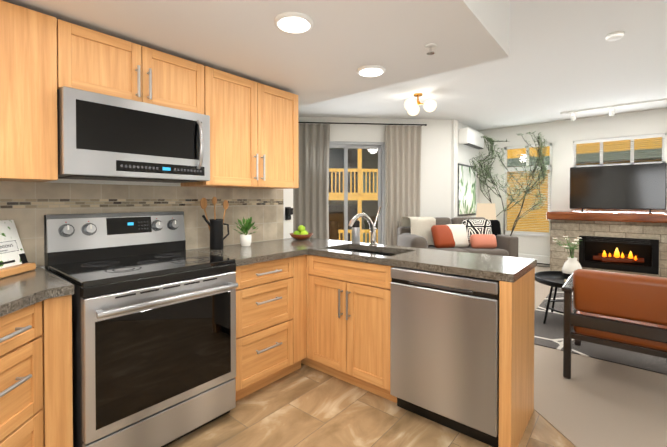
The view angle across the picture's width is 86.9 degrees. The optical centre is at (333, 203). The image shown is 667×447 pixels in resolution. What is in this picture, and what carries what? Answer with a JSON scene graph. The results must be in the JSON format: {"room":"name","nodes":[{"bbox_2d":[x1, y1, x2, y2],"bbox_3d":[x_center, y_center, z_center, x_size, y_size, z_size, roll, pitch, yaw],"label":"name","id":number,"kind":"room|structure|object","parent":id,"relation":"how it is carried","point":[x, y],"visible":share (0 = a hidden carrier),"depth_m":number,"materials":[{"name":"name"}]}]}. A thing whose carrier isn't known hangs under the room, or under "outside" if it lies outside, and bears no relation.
{"room":"kitchen and living room","nodes":[
{"label":"kitchen and living room","id":0,"kind":"room"},
{"bbox_2d":[40,179,292,269],"bbox_3d":[-1.152,-0.122,2.479,0.120,2.720,2.267,1,1,40],"label":"wall","id":1,"kind":"structure","parent":0,"point":[287,202],"depth_m":2.39,"materials":[{"name":"white paint"}]},
{"bbox_2d":[0,172,57,181],"bbox_3d":[-1.507,-0.498,1.664,0.369,0.770,0.263,1,1,40],"label":"upper cabinet","id":2,"kind":"object","parent":1,"relation":"attached to","point":[44,176],"depth_m":1.65,"materials":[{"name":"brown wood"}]},
{"bbox_2d":[0,0,71,179],"bbox_3d":[-1.589,-0.488,0.794,1.358,0.770,1.283,1,1,40],"label":"upper cabinet","id":3,"kind":"object","parent":1,"relation":"attached to","point":[44,58],"depth_m":1.60,"materials":[{"name":"brown wood"}]},
{"bbox_2d":[72,23,207,114],"bbox_3d":[-1.194,-0.722,2.069,0.327,0.330,0.760,1,1,40],"label":"upper cabinet","id":4,"kind":"object","parent":1,"relation":"attached to","point":[102,63],"depth_m":1.93,"materials":[{"name":"brown wood"}]},
{"bbox_2d":[57,86,209,182],"bbox_3d":[-1.147,-0.345,2.035,0.448,0.414,0.752,1,1,40],"label":"microwave","id":5,"kind":"object","parent":4,"relation":"attached to","point":[106,137],"visible":0.96,"depth_m":1.85,"materials":[{"name":"metal"}]},
{"bbox_2d":[181,67,298,188],"bbox_3d":[-0.680,-0.509,2.686,0.327,0.770,0.838,1,1,40],"label":"upper cabinet","id":6,"kind":"object","parent":1,"relation":"attached to","point":[254,125],"depth_m":2.54,"materials":[{"name":"brown wood"}]},
{"bbox_2d":[285,207,292,219],"bbox_3d":[-0.404,0.089,3.243,0.048,0.120,0.070,1,1,40],"label":"outlet","id":7,"kind":"object","parent":1,"relation":"attached to","point":[288,212],"visible":1,"depth_m":3.23,"materials":[{"name":"black plastic"}]},
{"bbox_2d":[3,0,508,106],"bbox_3d":[-0.941,-1.187,1.191,1.840,0.559,4.157,1,1,40],"label":"ceiling","id":8,"kind":"structure","parent":0,"point":[332,50],"depth_m":1.93,"materials":[{"name":"white paint"}]},
{"bbox_2d":[274,12,312,33],"bbox_3d":[-0.199,-0.906,1.771,0.196,0.016,0.196,1,1,40],"label":"recessed light","id":9,"kind":"object","parent":8,"relation":"in","point":[293,22],"visible":1,"depth_m":1.74,"materials":[{"name":"white plastic"}]},
{"bbox_2d":[357,65,384,76],"bbox_3d":[0.260,-0.913,2.430,0.196,0.016,0.196,1,1,40],"label":"recessed light","id":10,"kind":"object","parent":8,"relation":"in","point":[371,70],"visible":1,"depth_m":2.41,"materials":[{"name":"white plastic"}]},
{"bbox_2d":[424,43,436,54],"bbox_3d":[0.564,-0.895,2.046,0.070,0.044,0.070,1,1,40],"label":"sprinkler","id":11,"kind":"object","parent":8,"relation":"attached to","point":[430,46],"visible":1,"depth_m":2.04,"materials":[{"name":"white plastic"}]},
{"bbox_2d":[166,363,574,446],"bbox_3d":[-0.289,1.294,0.158,4.200,0.060,4.950,1,1,40],"label":"floor","id":12,"kind":"structure","parent":0,"point":[304,405],"depth_m":1.98,"materials":[{"name":"brown wood"}]},
{"bbox_2d":[44,211,237,446],"bbox_3d":[-1.032,0.650,1.950,0.730,1.187,0.752,1,1,40],"label":"range","id":13,"kind":"object","parent":12,"relation":"on","point":[153,332],"visible":1,"depth_m":1.76,"materials":[{"name":"metal"}]},
{"bbox_2d":[0,181,536,446],"bbox_3d":[-0.652,0.570,1.431,1.998,1.360,3.447,1,1,40],"label":"kitchen base cabinets","id":14,"kind":"object","parent":12,"relation":"on","point":[323,305],"visible":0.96,"depth_m":2.17,"materials":[{"name":"brown wood"}]},
{"bbox_2d":[0,220,35,278],"bbox_3d":[-1.567,0.209,1.645,0.140,0.255,0.282,0,1,-5],"label":"cookbook stand","id":15,"kind":"object","parent":14,"relation":"on","point":[13,260],"visible":1,"depth_m":1.71,"materials":[{"name":"white paper"}]},
{"bbox_2d":[200,197,228,248],"bbox_3d":[-0.854,0.137,2.560,0.101,0.379,0.219,1,1,40],"label":"pitcher","id":16,"kind":"object","parent":14,"relation":"on","point":[215,225],"visible":1,"depth_m":2.53,"materials":[{"name":"black metal"},{"name":"wood"}]},
{"bbox_2d":[234,217,257,245],"bbox_3d":[-0.667,0.209,2.713,0.207,0.230,0.224,1,1,40],"label":"herb pot","id":17,"kind":"object","parent":14,"relation":"on","point":[245,239],"visible":1,"depth_m":2.69,"materials":[{"name":"white ceramic"}]},
{"bbox_2d":[0,238,536,316],"bbox_3d":[-0.651,0.360,1.429,1.997,0.040,3.446,1,1,40],"label":"countertop","id":18,"kind":"structure","parent":14,"relation":"on","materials":[{"name":"grey stone"}]},
{"bbox_2d":[290,225,312,239],"bbox_3d":[-0.288,0.249,3.167,0.216,0.139,0.216,1,1,40],"label":"fruit bowl","id":19,"kind":"object","parent":14,"relation":"on","point":[301,233],"visible":1,"depth_m":3.12,"materials":[{"name":"green food"}]},
{"bbox_2d":[351,220,359,242],"bbox_3d":[0.171,0.229,2.882,0.072,0.186,0.111,1,1,40],"label":"soap dispenser","id":20,"kind":"object","parent":14,"relation":"on","point":[355,233],"visible":0.79,"depth_m":2.87,"materials":[{"name":"metal"}]},
{"bbox_2d":[341,248,397,255],"bbox_3d":[0.240,0.457,2.546,0.612,0.180,0.362,1,1,40],"label":"sink basin","id":21,"kind":"object","parent":14,"relation":"in","point":[384,252],"depth_m":2.71,"materials":[{"name":"silver metal"}]},
{"bbox_2d":[390,266,498,446],"bbox_3d":[0.735,0.811,2.110,0.598,0.862,0.523,1,1,40],"label":"dishwasher","id":22,"kind":"object","parent":12,"relation":"on","point":[444,354],"visible":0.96,"depth_m":1.88,"materials":[{"name":"metal"}]},
{"bbox_2d":[298,117,457,243],"bbox_3d":[0.576,-0.166,6.332,3.380,2.720,0.120,0,1,-5],"label":"wall","id":23,"kind":"structure","parent":0,"point":[435,190],"depth_m":6.37,"materials":[{"name":"white paint"}]},
{"bbox_2d":[329,141,384,244],"bbox_3d":[0.177,0.045,6.304,1.480,2.300,0.090,0,1,-5],"label":"door","id":24,"kind":"structure","parent":23,"relation":"in","point":[379,146],"depth_m":6.32,"materials":[{"name":"grey"}]},
{"bbox_2d":[298,122,426,125],"bbox_3d":[0.331,-1.404,6.187,2.668,0.036,0.101,0,1,-5],"label":"curtain rod","id":25,"kind":"object","parent":23,"relation":"attached to","point":[362,123],"visible":0.83,"depth_m":6.16,"materials":[{"name":"black metal"}]},
{"bbox_2d":[293,123,329,238],"bbox_3d":[-0.491,-0.103,6.092,0.870,2.560,0.068,0,1,-6],"label":"curtain","id":26,"kind":"object","parent":25,"relation":"hanging from","point":[311,204],"visible":0.48,"depth_m":6.10,"materials":[{"name":"fabric"}]},
{"bbox_2d":[385,125,421,245],"bbox_3d":[1.236,-0.105,6.247,0.660,2.560,0.067,0,1,-6],"label":"curtain","id":27,"kind":"object","parent":25,"relation":"hanging from","point":[403,160],"visible":0.65,"depth_m":6.24,"materials":[{"name":"fabric"}]},
{"bbox_2d":[451,120,478,218],"bbox_3d":[2.580,-0.173,6.950,0.120,2.720,1.380,1,1,40],"label":"wall","id":28,"kind":"structure","parent":0,"point":[466,154],"depth_m":6.62,"materials":[{"name":"white paint"}]},
{"bbox_2d":[458,163,475,215],"bbox_3d":[2.601,-0.262,6.853,0.030,0.980,1.000,1,1,40],"label":"framed art","id":29,"kind":"object","parent":28,"relation":"attached to","point":[466,191],"visible":0.79,"depth_m":6.79,"materials":[{"name":"black"}]},
{"bbox_2d":[458,127,483,148],"bbox_3d":[2.659,-1.245,6.781,0.198,0.302,0.900,1,1,40],"label":"air conditioner unit","id":30,"kind":"object","parent":28,"relation":"attached to","point":[470,138],"visible":0.98,"depth_m":6.50,"materials":[{"name":"white plastic"}]},
{"bbox_2d":[298,0,666,130],"bbox_3d":[0.489,-1.537,2.916,6.820,0.100,10.470,1,1,40],"label":"ceiling","id":31,"kind":"structure","parent":0,"point":[565,56],"depth_m":4.18,"materials":[{"name":"white paint"}]},
{"bbox_2d":[404,93,436,115],"bbox_3d":[1.157,-1.380,4.819,0.449,0.258,0.436,1,1,40],"label":"globe pendant light","id":32,"kind":"object","parent":31,"relation":"hanging from","point":[411,106],"visible":1,"depth_m":4.74,"materials":[{"name":"white glass"}]},
{"bbox_2d":[561,98,666,120],"bbox_3d":[4.469,-1.436,5.321,1.750,0.156,0.124,1,1,40],"label":"rail","id":33,"kind":"object","parent":31,"relation":"attached to","point":[611,113],"visible":1,"depth_m":5.44,"materials":[{"name":"white metal"}]},
{"bbox_2d":[606,31,624,40],"bbox_3d":[2.472,-1.469,3.091,0.130,0.040,0.130,1,1,40],"label":"smoke detector","id":34,"kind":"object","parent":31,"relation":"attached to","point":[615,35],"visible":1,"depth_m":3.06,"materials":[{"name":"white plastic"}]},
{"bbox_2d":[479,108,666,255],"bbox_3d":[4.673,-0.164,6.180,4.320,2.720,0.120,1,1,40],"label":"wall","id":35,"kind":"structure","parent":0,"point":[561,136],"depth_m":6.50,"materials":[{"name":"white paint"}]},
{"bbox_2d":[501,143,551,236],"bbox_3d":[3.783,-0.262,6.876,0.900,1.760,0.110,1,1,40],"label":"window","id":36,"kind":"structure","parent":35,"relation":"in","point":[529,233],"depth_m":6.87,"materials":[{"name":"white"}]},
{"bbox_2d":[518,253,549,265],"bbox_3d":[3.744,1.069,6.829,1.000,0.180,0.064,1,1,40],"label":"baseboard heater","id":37,"kind":"object","parent":35,"relation":"attached to","point":[543,260],"visible":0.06,"depth_m":6.66,"materials":[{"name":"white metal"}]},
{"bbox_2d":[573,133,666,209],"bbox_3d":[4.823,-0.517,6.005,1.290,1.230,0.110,1,1,40],"label":"window","id":38,"kind":"structure","parent":35,"relation":"in","point":[631,145],"depth_m":5.94,"materials":[{"name":"white"}]},
{"bbox_2d":[534,266,666,446],"bbox_3d":[1.393,1.249,3.983,6.520,0.064,7.480,1,1,40],"label":"floor carpet","id":39,"kind":"object","parent":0,"point":[592,402],"visible":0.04,"depth_m":2.23,"materials":[{"name":"beige carpet"}]},
{"bbox_2d":[397,217,518,256],"bbox_3d":[1.953,0.708,5.775,1.700,0.974,1.003,0,1,-5],"label":"sofa","id":40,"kind":"object","parent":39,"relation":"on","point":[480,235],"visible":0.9,"depth_m":5.60,"materials":[{"name":"fabric"}]},
{"bbox_2d":[402,217,435,244],"bbox_3d":[1.430,0.454,5.968,0.660,0.470,0.658,1,1,40],"label":"pillow","id":41,"kind":"object","parent":40,"relation":"on","point":[420,226],"depth_m":5.74,"materials":[{"name":"white fabric"}]},
{"bbox_2d":[447,224,468,247],"bbox_3d":[1.976,0.516,5.671,0.352,0.369,0.377,1,1,40],"label":"pillow","id":42,"kind":"object","parent":40,"relation":"on","point":[458,234],"depth_m":5.59,"materials":[{"name":"white fabric"}]},
{"bbox_2d":[462,219,491,246],"bbox_3d":[2.342,0.476,5.733,0.454,0.447,0.431,1,1,40],"label":"pillow","id":43,"kind":"object","parent":40,"relation":"on","point":[481,228],"depth_m":5.65,"materials":[{"name":"fabric"}]},
{"bbox_2d":[490,220,500,235],"bbox_3d":[2.537,0.482,5.836,0.444,0.432,0.399,1,1,40],"label":"pillow","id":44,"kind":"object","parent":40,"relation":"on","point":[495,228],"depth_m":5.75,"materials":[{"name":"fabric"}]},
{"bbox_2d":[469,131,547,235],"bbox_3d":[3.203,-0.039,6.483,1.173,2.454,1.090,1,1,40],"label":"tree","id":45,"kind":"object","parent":39,"relation":"on","point":[541,171],"visible":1,"depth_m":6.63,"materials":[{"name":"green plant"}]},
{"bbox_2d":[534,287,666,374],"bbox_3d":[3.518,1.216,3.571,2.430,0.010,3.030,1,1,40],"label":"area rug","id":46,"kind":"object","parent":39,"relation":"on","point":[549,333],"visible":0.14,"depth_m":3.03,"materials":[{"name":"grey carpet"}]},
{"bbox_2d":[535,271,572,323],"bbox_3d":[2.459,0.982,3.572,0.750,0.453,0.750,1,1,40],"label":"round coffee table","id":47,"kind":"object","parent":46,"relation":"on","point":[552,279],"visible":0.44,"depth_m":3.65,"materials":[{"name":"black metal"}]},
{"bbox_2d":[553,236,581,277],"bbox_3d":[2.477,0.558,3.737,0.280,0.449,0.280,1,1,40],"label":"vase","id":48,"kind":"object","parent":47,"relation":"on","point":[571,265],"visible":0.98,"depth_m":3.70,"materials":[{"name":"white ceramic"}]},
{"bbox_2d":[546,211,666,277],"bbox_3d":[4.623,0.669,5.740,1.920,1.065,0.627,1,1,40],"label":"fireplace","id":49,"kind":"object","parent":39,"relation":"on","point":[635,243],"visible":0.98,"depth_m":5.65,"materials":[{"name":"stone"}]},
{"bbox_2d":[570,163,666,212],"bbox_3d":[4.489,-0.238,5.616,1.200,0.749,0.200,1,1,40],"label":"flat-screen tv","id":50,"kind":"object","parent":49,"relation":"on","point":[637,187],"visible":0.96,"depth_m":5.56,"materials":[{"name":"black plastic"}]},
{"bbox_2d":[561,269,666,378],"bbox_3d":[2.108,0.846,2.581,0.650,0.773,0.800,1,1,40],"label":"armchair","id":51,"kind":"object","parent":39,"relation":"on","point":[624,311],"visible":1,"depth_m":2.33,"materials":[{"name":"orange leather"}]},
{"bbox_3d":[2.972,0.898,6.869,0.380,0.570,0.380,1,1,40],"label":"round side table","id":52,"kind":"object","parent":39,"relation":"on","visible":0},
{"bbox_2d":[476,203,495,219],"bbox_3d":[2.972,0.302,6.863,0.370,0.620,0.370,1,1,40],"label":"table lamp","id":53,"kind":"object","parent":52,"relation":"on","point":[487,211],"visible":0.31,"depth_m":6.72,"materials":[{"name":"beige fabric"}]},
{"label":"outside","id":54,"kind":"structure","parent":0,"visible":0},
{"bbox_2d":[329,137,661,243],"bbox_3d":[4.843,-0.742,9.561,60.000,10.200,60.000,1,1,40],"label":"buildings","id":55,"kind":"structure","parent":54,"point":[362,159],"depth_m":13.80,"materials":[{"name":"yellow"}]},
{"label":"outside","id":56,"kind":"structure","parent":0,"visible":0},
{"bbox_2d":[329,221,337,239],"bbox_3d":[-0.178,0.772,7.020,0.598,0.830,0.598,1,1,40],"label":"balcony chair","id":57,"kind":"object","parent":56,"point":[333,229],"depth_m":7.26,"materials":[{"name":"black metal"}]}
]}

